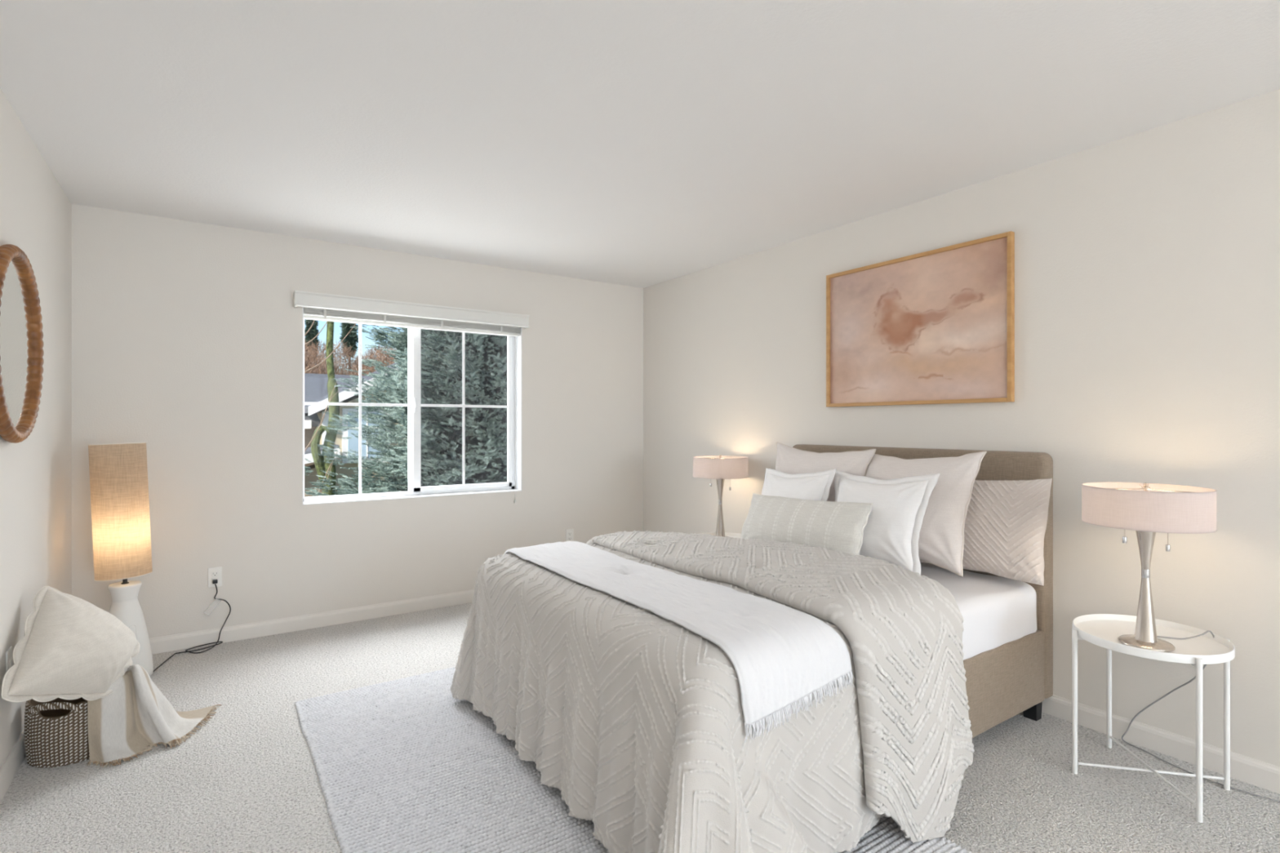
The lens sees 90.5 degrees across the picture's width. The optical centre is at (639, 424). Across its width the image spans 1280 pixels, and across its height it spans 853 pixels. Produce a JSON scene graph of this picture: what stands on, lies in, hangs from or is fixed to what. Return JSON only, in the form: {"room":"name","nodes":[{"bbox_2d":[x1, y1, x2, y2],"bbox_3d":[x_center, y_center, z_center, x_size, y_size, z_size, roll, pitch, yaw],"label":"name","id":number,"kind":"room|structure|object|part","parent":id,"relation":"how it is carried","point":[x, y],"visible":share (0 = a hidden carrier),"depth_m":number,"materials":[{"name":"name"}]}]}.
{"room":"bedroom","nodes":[
{"label":"bedroom","id":0,"kind":"room"},
{"bbox_2d":[0,88,71,768],"bbox_3d":[-0.398,0.056,-0.593,0.150,2.440,9.770,0,0,-34],"label":"wall","id":1,"kind":"structure","parent":0,"point":[35,210],"depth_m":2.65,"materials":[{"name":"white paint"}]},
{"bbox_2d":[5,646,12,672],"bbox_3d":[-2.262,0.861,2.276,0.008,0.115,0.070,0,0,-34],"label":"wall plate","id":2,"kind":"object","parent":1,"relation":"attached to","point":[9,652],"visible":0.53,"depth_m":2.27,"materials":[{"name":"white plastic"}]},
{"bbox_2d":[0,730,26,803],"bbox_3d":[-0.321,1.232,-0.561,0.014,0.088,9.436,0,0,-34],"label":"baseboard","id":3,"kind":"structure","parent":1,"relation":"attached to","point":[9,769],"depth_m":2.27,"materials":[{"name":"white paint"}]},
{"bbox_2d":[0,244,44,443],"bbox_3d":[-2.228,-0.284,2.263,0.046,0.700,0.699,0,0,-34],"label":"round mirror","id":4,"kind":"object","parent":1,"relation":"attached to","point":[21,334],"visible":1,"depth_m":2.30,"materials":[{"name":"brown wood"}]},
{"bbox_2d":[0,258,34,430],"bbox_3d":[-2.231,-0.284,2.260,0.006,0.626,0.626,0,0,-34],"label":"mirror glass","id":5,"kind":"object","parent":4,"relation":"attached to","point":[17,307],"depth_m":2.29,"materials":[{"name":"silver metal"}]},
{"bbox_2d":[71,204,643,638],"bbox_3d":[-1.532,0.056,4.446,3.664,2.440,0.170,0,0,-34],"label":"wall","id":6,"kind":"structure","parent":0,"point":[187,336],"depth_m":3.87,"materials":[{"name":"white paint"}]},
{"bbox_2d":[208,566,222,587],"bbox_3d":[-2.474,0.888,3.693,0.068,0.115,0.008,0,0,-34],"label":"wall outlet","id":7,"kind":"object","parent":6,"relation":"attached to","point":[214,573],"visible":1,"depth_m":3.69,"materials":[{"name":"white plastic"}]},
{"bbox_2d":[211,571,218,576],"bbox_3d":[-2.473,0.869,3.691,0.034,0.028,0.003,0,0,-34],"label":"receptacle","id":8,"kind":"object","parent":7,"relation":"attached to","point":[213,573],"depth_m":3.69,"materials":[{"name":"grey plastic"}]},
{"bbox_2d":[149,589,474,654],"bbox_3d":[-1.480,1.232,4.370,3.664,0.088,0.014,0,0,-34],"label":"baseboard","id":9,"kind":"structure","parent":6,"relation":"attached to","point":[256,629],"depth_m":3.94,"materials":[{"name":"white paint"}]},
{"bbox_2d":[302,306,521,505],"bbox_3d":[-1.545,-0.137,4.438,1.469,1.275,0.169,0,0,-34],"label":"window","id":10,"kind":"structure","parent":6,"relation":"in","point":[513,483],"depth_m":4.45,"materials":[{"name":"white plastic"}]},
{"bbox_2d":[304,323,408,493],"bbox_3d":[-1.888,-0.134,4.277,0.673,1.220,0.006,0,0,-34],"label":"grille","id":11,"kind":"object","parent":10,"relation":"attached to","point":[359,404],"depth_m":4.28,"materials":[{"name":"white plastic"}]},
{"bbox_3d":[-1.617,-0.134,4.464,0.026,1.220,0.027,0,0,-34],"label":"meeting rail","id":12,"kind":"part","parent":10,"relation":"part of","materials":[{"name":"white plastic"}]},
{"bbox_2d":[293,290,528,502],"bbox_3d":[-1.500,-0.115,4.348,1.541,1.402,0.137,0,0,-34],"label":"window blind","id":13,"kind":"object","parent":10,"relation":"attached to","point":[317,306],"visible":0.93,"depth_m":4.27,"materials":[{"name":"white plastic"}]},
{"bbox_3d":[-1.997,-0.704,4.023,0.016,0.080,0.007,0,0,-34],"label":"ladder cord","id":14,"kind":"part","parent":13,"relation":"part of","materials":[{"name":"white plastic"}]},
{"bbox_3d":[-1.700,-0.704,4.226,0.016,0.080,0.007,0,0,-34],"label":"ladder cord","id":15,"kind":"part","parent":13,"relation":"part of","materials":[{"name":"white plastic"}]},
{"bbox_3d":[-1.512,-0.676,4.389,1.450,0.020,0.054,0,0,-34],"label":"rail","id":16,"kind":"part","parent":13,"relation":"part of","materials":[{"name":"white plastic"}]},
{"bbox_3d":[-0.932,-0.084,4.741,0.004,1.280,0.007,0,0,11],"label":"pull cord","id":17,"kind":"part","parent":13,"relation":"part of","materials":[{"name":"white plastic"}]},
{"bbox_3d":[-1.288,-0.136,4.652,0.736,1.217,0.032,0,0,-34],"label":"sliding sash","id":18,"kind":"part","parent":10,"relation":"part of","materials":[{"name":"white plastic"}]},
{"bbox_2d":[420,332,508,484],"bbox_3d":[-1.277,-0.136,4.654,0.658,1.157,0.008,0,0,-34],"label":"grille","id":19,"kind":"object","parent":10,"relation":"attached to","point":[463,406],"depth_m":4.65,"materials":[{"name":"white plastic"}]},
{"bbox_2d":[565,528,573,541],"bbox_3d":[-0.554,0.881,5.005,0.068,0.115,0.008,0,0,-34],"label":"wall outlet","id":20,"kind":"object","parent":6,"relation":"attached to","point":[569,532],"visible":0.91,"depth_m":5.00,"materials":[{"name":"white plastic"}]},
{"bbox_2d":[0,0,1279,288],"bbox_3d":[1.190,-1.224,0.462,4.064,0.120,9.820,0,0,-34],"label":"ceiling","id":21,"kind":"structure","parent":0,"point":[642,144],"depth_m":2.33,"materials":[{"name":"white paint"}]},
{"bbox_2d":[0,602,1279,852],"bbox_3d":[1.190,1.336,0.462,4.064,0.120,9.820,0,0,-34],"label":"floor","id":22,"kind":"structure","parent":0,"point":[246,780],"depth_m":2.25,"materials":[{"name":"carpet"}]},
{"bbox_2d":[23,697,89,768],"bbox_3d":[-2.215,1.153,2.498,0.303,0.244,0.316,0,0,-34],"label":"woven basket","id":23,"kind":"object","parent":22,"relation":"on","point":[55,733],"visible":0.59,"depth_m":2.37,"materials":[{"name":"wicker"}]},
{"bbox_3d":[-2.184,1.058,2.361,0.168,0.055,0.035,0,0,-13],"label":"handle","id":24,"kind":"part","parent":23,"relation":"part of","materials":[{"name":"wicker"}]},
{"bbox_2d":[87,664,221,767],"bbox_3d":[-1.974,1.125,2.597,0.442,0.296,0.399,0,0,-34],"label":"striped throw","id":25,"kind":"object","parent":22,"relation":"on","point":[137,717],"visible":0.94,"depth_m":2.51,"materials":[{"name":"fabric"}]},
{"bbox_2d":[0,586,140,702],"bbox_3d":[-2.110,0.844,2.386,0.326,0.406,0.562,0,0,-34],"label":"pillow","id":26,"kind":"object","parent":25,"relation":"on","point":[71,647],"visible":1,"depth_m":2.33,"materials":[{"name":"fabric"}]},
{"bbox_2d":[88,442,231,676],"bbox_3d":[-2.572,0.683,3.403,0.260,1.187,0.681,0,0,7],"label":"floor lamp","id":27,"kind":"object","parent":22,"relation":"on","point":[119,484],"visible":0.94,"depth_m":3.11,"materials":[{"name":"beige fabric"}]},
{"bbox_3d":[-2.602,0.425,3.180,0.250,0.672,0.242,0,0,-34],"label":"lamp shade","id":28,"kind":"part","parent":27,"relation":"part of","materials":[{"name":"beige fabric"}]},
{"bbox_3d":[-2.583,0.707,3.182,0.032,0.182,0.032,0,0,-34],"label":"stem","id":29,"kind":"part","parent":27,"relation":"part of","materials":[{"name":"black plastic"}]},
{"bbox_3d":[-2.513,1.098,3.486,0.145,0.350,0.508,0,0,9],"label":"cord","id":30,"kind":"part","parent":27,"relation":"part of","materials":[{"name":"black plastic"}]},
{"bbox_2d":[294,666,971,852],"bbox_3d":[-0.265,1.268,2.331,1.543,0.014,2.429,0,0,-34],"label":"braided rug","id":31,"kind":"object","parent":22,"relation":"on","point":[405,765],"visible":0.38,"depth_m":2.25,"materials":[{"name":"fabric"}]},
{"bbox_2d":[697,532,741,538],"bbox_3d":[0.546,1.011,4.164,0.452,0.530,0.452,0,0,-34],"label":"side table","id":32,"kind":"object","parent":22,"relation":"on","point":[731,535],"visible":0.08,"depth_m":4.37,"materials":[{"name":"white"}]},
{"bbox_2d":[693,454,748,537],"bbox_3d":[0.540,0.486,4.262,0.369,0.567,0.369,0,0,-34],"label":"table lamp","id":33,"kind":"object","parent":32,"relation":"on","point":[720,468],"visible":0.93,"depth_m":4.13,"materials":[{"name":"white fabric"}]},
{"bbox_3d":[0.540,0.284,4.262,0.367,0.130,0.367,0,0,-34],"label":"lamp shade","id":34,"kind":"part","parent":33,"relation":"part of","materials":[{"name":"fabric"}]},
{"bbox_2d":[792,444,1053,738],"bbox_3d":[0.580,0.700,2.824,2.003,1.153,1.460,0,0,-34],"label":"upholstered bed","id":35,"kind":"object","parent":22,"relation":"on","point":[1004,682],"visible":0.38,"depth_m":2.73,"materials":[{"name":"beige fabric"}]},
{"bbox_2d":[450,530,974,852],"bbox_3d":[0.156,0.893,2.454,1.538,0.742,1.964,0,0,-34],"label":"comforter","id":36,"kind":"object","parent":35,"relation":"on","point":[636,717],"visible":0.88,"depth_m":1.92,"materials":[{"name":"fabric"}]},
{"bbox_2d":[503,541,853,742],"bbox_3d":[-0.029,0.688,2.419,0.459,0.249,1.692,0,0,-34],"label":"throw","id":37,"kind":"object","parent":36,"relation":"on","point":[780,655],"visible":1,"depth_m":1.84,"materials":[{"name":"white fabric"}]},
{"bbox_2d":[920,562,1036,660],"bbox_3d":[0.556,0.805,2.807,1.885,0.249,1.432,0,0,-34],"label":"mattress","id":38,"kind":"object","parent":35,"relation":"on","point":[996,611],"visible":0.07,"depth_m":2.61,"materials":[{"name":"white fabric"}]},
{"bbox_2d":[761,468,836,501],"bbox_3d":[0.793,0.451,3.380,0.220,0.454,0.538,0,0,-34],"label":"square pillow","id":39,"kind":"object","parent":38,"relation":"on","point":[814,486],"visible":0.41,"depth_m":3.32,"materials":[{"name":"white fabric"}]},
{"bbox_2d":[740,493,872,555],"bbox_3d":[0.776,0.508,3.133,0.199,0.312,0.802,0,0,-33],"label":"lumbar pillow","id":40,"kind":"object","parent":38,"relation":"on","point":[839,526],"visible":0.7,"depth_m":3.00,"materials":[{"name":"fabric"}]},
{"bbox_2d":[775,442,875,502],"bbox_3d":[0.935,0.383,3.471,0.218,0.556,0.731,0,0,-30],"label":"euro pillow","id":41,"kind":"object","parent":38,"relation":"on","point":[789,460],"visible":0.4,"depth_m":3.41,"materials":[{"name":"fabric"}]},
{"bbox_2d":[834,471,939,574],"bbox_3d":[1.088,0.444,2.958,0.236,0.459,0.606,0,0,-34],"label":"square pillow","id":42,"kind":"object","parent":38,"relation":"on","point":[891,531],"visible":0.66,"depth_m":2.82,"materials":[{"name":"white fabric"}]},
{"bbox_2d":[865,451,986,577],"bbox_3d":[1.262,0.387,2.987,0.254,0.540,0.633,0,0,-34],"label":"euro pillow","id":43,"kind":"object","parent":38,"relation":"on","point":[941,535],"visible":0.52,"depth_m":2.78,"materials":[{"name":"fabric"}]},
{"bbox_2d":[920,478,1052,585],"bbox_3d":[1.520,0.447,2.867,0.208,0.440,0.582,0,0,-34],"label":"sham pillow","id":44,"kind":"object","parent":38,"relation":"on","point":[1006,521],"visible":0.58,"depth_m":2.70,"materials":[{"name":"beige fabric"}]},
{"bbox_3d":[0.947,1.044,2.215,1.922,0.305,0.040,0,0,-34],"label":"rail","id":45,"kind":"part","parent":35,"relation":"part of","materials":[{"name":"beige fabric"}]},
{"bbox_3d":[1.705,1.236,2.760,0.055,0.080,0.060,0,0,-34],"label":"leg","id":46,"kind":"part","parent":35,"relation":"part of","materials":[{"name":"black plastic"}]},
{"bbox_2d":[1071,613,1235,822],"bbox_3d":[1.824,1.011,2.276,0.452,0.530,0.452,0,0,-34],"label":"side table","id":47,"kind":"object","parent":22,"relation":"on","point":[1103,630],"visible":0.96,"depth_m":2.25,"materials":[{"name":"white metal"}]},
{"bbox_3d":[1.603,1.014,2.321,0.039,0.524,0.017,0,0,17],"label":"leg","id":48,"kind":"part","parent":47,"relation":"part of","materials":[{"name":"white metal"}]},
{"bbox_3d":[1.856,1.014,2.499,0.017,0.524,0.039,0,0,3],"label":"leg","id":49,"kind":"part","parent":47,"relation":"part of","materials":[{"name":"white metal"}]},
{"bbox_2d":[1072,613,1235,664],"bbox_3d":[1.824,0.761,2.276,0.452,0.030,0.452,0,0,-34],"label":"tray","id":50,"kind":"object","parent":47,"relation":"on","point":[1103,630],"depth_m":2.26,"materials":[{"name":"white metal"}]},
{"bbox_2d":[1081,482,1279,802],"bbox_3d":[1.883,0.738,2.197,0.527,1.070,0.535,0,0,-34],"label":"table lamp","id":51,"kind":"object","parent":47,"relation":"on","point":[1145,508],"visible":0.98,"depth_m":2.16,"materials":[{"name":"beige fabric"}]},
{"bbox_3d":[1.709,0.407,2.237,0.012,0.022,0.012,0,0,-34],"label":"pull knob","id":52,"kind":"part","parent":51,"relation":"part of","materials":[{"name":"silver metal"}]},
{"bbox_3d":[1.799,0.286,2.199,0.304,0.138,0.282,0,0,-34],"label":"stem","id":53,"kind":"part","parent":51,"relation":"part of","materials":[{"name":"silver metal"}]},
{"bbox_3d":[1.771,0.284,2.221,0.367,0.130,0.367,0,0,-34],"label":"lamp shade","id":54,"kind":"part","parent":51,"relation":"part of","materials":[{"name":"fabric"}]},
{"bbox_3d":[1.835,0.429,2.205,0.012,0.022,0.012,0,0,-34],"label":"pull knob","id":55,"kind":"part","parent":51,"relation":"part of","materials":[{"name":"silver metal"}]},
{"bbox_3d":[1.968,1.003,2.253,0.324,0.541,0.532,0,0,-34],"label":"cord","id":56,"kind":"part","parent":51,"relation":"part of","materials":[{"name":"grey plastic"}]},
{"bbox_3d":[1.799,1.014,2.051,0.017,0.524,0.039,0,0,1],"label":"leg","id":57,"kind":"part","parent":47,"relation":"part of","materials":[{"name":"white metal"}]},
{"bbox_3d":[2.044,1.014,2.224,0.039,0.524,0.017,0,0,18],"label":"leg","id":58,"kind":"part","parent":47,"relation":"part of","materials":[{"name":"white metal"}]},
{"bbox_2d":[643,88,1279,766],"bbox_3d":[2.751,0.056,1.558,0.150,2.440,9.770,0,0,-34],"label":"wall","id":59,"kind":"structure","parent":0,"point":[1147,264],"depth_m":2.65,"materials":[{"name":"white paint"}]},
{"bbox_2d":[826,231,1014,407],"bbox_3d":[1.417,-0.496,3.349,0.031,0.782,1.052,0,0,-34],"label":"framed picture","id":60,"kind":"object","parent":59,"relation":"attached to","point":[936,326],"visible":1,"depth_m":3.27,"materials":[{"name":"brown wood"}]},
{"bbox_2d":[1041,694,1279,794],"bbox_3d":[2.692,1.232,1.498,0.014,0.088,9.436,0,0,-34],"label":"baseboard","id":61,"kind":"structure","parent":59,"relation":"attached to","point":[1251,771],"depth_m":2.45,"materials":[{"name":"white paint"}]},
{"label":"outside","id":62,"kind":"structure","parent":0,"visible":0},
{"bbox_3d":[-16.953,4.226,33.682,70.000,0.100,65.250,0,0,-34],"label":"ground","id":63,"kind":"structure","parent":62,"visible":0},
{"bbox_2d":[304,319,320,355],"bbox_3d":[-18.982,-2.086,36.668,0.995,12.523,1.006,0,0,-34],"label":"fir tree","id":64,"kind":"object","parent":63,"relation":"on","point":[313,332],"visible":0.34,"depth_m":36.51,"materials":[{"name":"green plant"}]},
{"bbox_2d":[304,336,324,364],"bbox_3d":[-15.556,0.060,28.154,3.710,8.240,3.715,0,0,-34],"label":"bare tree","id":65,"kind":"object","parent":63,"relation":"on","point":[304,336],"visible":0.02,"depth_m":28.30,"materials":[{"name":"brown plant"}]},
{"bbox_2d":[304,345,327,373],"bbox_3d":[-11.701,0.628,21.059,3.760,7.106,3.756,0,0,44],"label":"bare tree","id":66,"kind":"object","parent":63,"relation":"on","point":[312,371],"visible":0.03,"depth_m":21.10,"materials":[{"name":"brown plant"}]},
{"bbox_2d":[304,444,340,497],"bbox_3d":[-7.467,2.261,9.734,5.050,3.830,1.260,0,0,-34],"label":"garage","id":67,"kind":"structure","parent":63,"relation":"on","point":[312,477],"depth_m":10.63,"materials":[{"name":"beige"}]},
{"bbox_2d":[304,337,364,375],"bbox_3d":[-12.450,0.307,25.369,3.878,7.746,3.782,0,0,-40],"label":"bare tree","id":68,"kind":"object","parent":63,"relation":"on","point":[340,353],"visible":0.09,"depth_m":25.04,"materials":[{"name":"brown plant"}]},
{"bbox_2d":[304,320,382,496],"bbox_3d":[-3.959,0.135,8.363,0.910,8.082,0.795,0,0,-34],"label":"tree","id":69,"kind":"object","parent":63,"relation":"on","point":[333,393],"visible":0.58,"depth_m":8.46,"materials":[{"name":"green plant"}]},
{"bbox_2d":[338,322,358,373],"bbox_3d":[-15.639,-2.125,34.129,1.120,12.602,1.146,0,0,-20],"label":"fir tree","id":70,"kind":"object","parent":63,"relation":"on","point":[351,339],"visible":0.23,"depth_m":33.94,"materials":[{"name":"green plant"}]},
{"bbox_2d":[304,363,408,495],"bbox_3d":[-7.316,1.256,15.142,13.800,5.840,7.940,0,0,-34],"label":"house","id":71,"kind":"structure","parent":63,"relation":"on","point":[315,384],"depth_m":12.05,"materials":[{"name":"beige"}]},
{"bbox_3d":[-5.228,0.211,12.130,0.850,1.030,0.070,0,0,-34],"label":"window trim","id":72,"kind":"part","parent":71,"relation":"part of","materials":[{"name":"white"}]},
{"bbox_3d":[-5.204,0.211,12.095,0.670,0.870,0.015,0,0,-34],"label":"pane","id":73,"kind":"part","parent":71,"relation":"part of","materials":[{"name":"blue"}]},
{"bbox_2d":[349,342,395,374],"bbox_3d":[-12.535,0.063,30.671,3.699,8.235,3.674,0,0,-40],"label":"bare tree","id":74,"kind":"object","parent":63,"relation":"on","point":[364,355],"visible":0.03,"depth_m":30.20,"materials":[{"name":"brown plant"}]},
{"bbox_2d":[347,344,406,375],"bbox_3d":[-9.093,0.493,23.485,3.864,7.374,3.805,0,0,-7],"label":"bare tree","id":75,"kind":"object","parent":63,"relation":"on","point":[380,353],"visible":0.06,"depth_m":22.92,"materials":[{"name":"brown plant"}]},
{"bbox_2d":[304,324,506,497],"bbox_3d":[-2.065,-1.074,8.709,3.778,10.500,3.589,0,0,-34],"label":"spruce tree","id":76,"kind":"object","parent":63,"relation":"on","point":[441,351],"visible":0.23,"depth_m":7.60,"materials":[{"name":"green plant"}]}
]}

